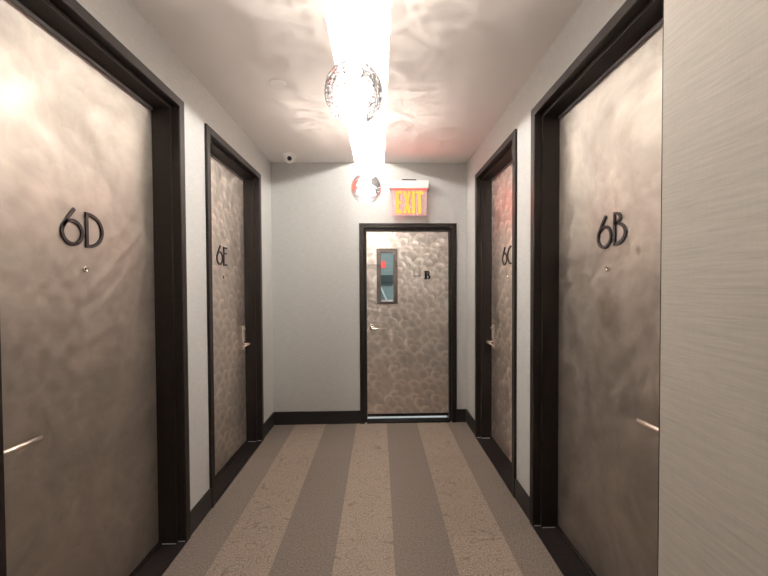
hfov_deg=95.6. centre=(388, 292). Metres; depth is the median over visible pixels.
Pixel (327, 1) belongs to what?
light strip
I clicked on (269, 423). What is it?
baseboard
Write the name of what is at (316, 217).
wall
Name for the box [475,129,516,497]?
door
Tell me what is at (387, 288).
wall
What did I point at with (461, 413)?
baseboard
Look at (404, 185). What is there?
exit sign
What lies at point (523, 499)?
baseboard
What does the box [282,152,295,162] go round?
security camera
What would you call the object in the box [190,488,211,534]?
baseboard
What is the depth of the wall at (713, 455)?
0.75 m
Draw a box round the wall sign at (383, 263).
[381,261,385,267]
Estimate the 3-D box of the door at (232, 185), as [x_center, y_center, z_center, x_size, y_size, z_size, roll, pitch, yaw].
[-1.329,0.162,2.866,0.217,2.592,1.064,0,1,-2]
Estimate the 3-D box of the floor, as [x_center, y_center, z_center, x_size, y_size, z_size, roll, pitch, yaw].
[-0.130,1.528,1.500,2.720,0.100,8.350,0,1,-2]
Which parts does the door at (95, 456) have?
lever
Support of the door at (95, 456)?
in the wall at (121, 18)
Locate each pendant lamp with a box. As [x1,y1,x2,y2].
[324,0,382,125]
[351,169,380,203]
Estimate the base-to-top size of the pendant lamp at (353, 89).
0.796 m
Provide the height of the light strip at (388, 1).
0.025 m
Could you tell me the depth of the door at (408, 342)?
3.86 m
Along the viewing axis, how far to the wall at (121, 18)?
2.21 m
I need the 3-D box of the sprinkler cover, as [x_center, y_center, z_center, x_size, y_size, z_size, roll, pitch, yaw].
[-0.733,-1.370,2.285,0.104,0.010,0.104,0,1,-2]
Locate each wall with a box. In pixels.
[76,0,273,510]
[271,151,466,411]
[381,253,392,299]
[467,0,625,496]
[658,0,767,575]
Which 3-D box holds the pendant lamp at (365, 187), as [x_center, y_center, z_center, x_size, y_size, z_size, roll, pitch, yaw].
[-0.182,-1.109,2.756,0.238,0.804,0.238,0,1,-2]
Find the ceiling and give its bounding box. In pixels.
[129,0,582,162]
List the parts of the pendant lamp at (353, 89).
lamp shade, cord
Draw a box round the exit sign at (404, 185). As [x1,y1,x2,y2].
[390,179,428,213]
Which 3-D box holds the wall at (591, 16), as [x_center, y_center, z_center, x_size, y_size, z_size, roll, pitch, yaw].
[1.029,0.037,2.316,0.260,2.840,3.032,0,1,-2]
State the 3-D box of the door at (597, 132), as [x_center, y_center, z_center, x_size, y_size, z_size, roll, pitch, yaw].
[1.010,0.173,1.662,0.217,2.592,1.058,0,1,-2]
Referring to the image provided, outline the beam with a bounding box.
[381,275,392,282]
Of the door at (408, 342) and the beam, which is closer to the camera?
the door at (408, 342)
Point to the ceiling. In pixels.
(455, 66)
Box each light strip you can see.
[326,0,354,153]
[383,0,389,153]
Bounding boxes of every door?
[0,0,190,575]
[204,123,263,508]
[359,223,456,423]
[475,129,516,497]
[530,0,663,575]
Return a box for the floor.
[162,416,563,575]
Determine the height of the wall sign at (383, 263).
0.110 m
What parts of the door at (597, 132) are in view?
lever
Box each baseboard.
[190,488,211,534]
[264,412,274,437]
[274,411,359,424]
[457,409,465,421]
[466,409,474,434]
[515,479,529,520]
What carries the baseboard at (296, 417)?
attached to the wall at (316, 217)
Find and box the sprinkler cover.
[269,78,285,88]
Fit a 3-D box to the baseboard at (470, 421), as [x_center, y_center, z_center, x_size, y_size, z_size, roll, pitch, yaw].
[0.861,1.362,3.662,0.013,0.142,0.380,0,1,-2]

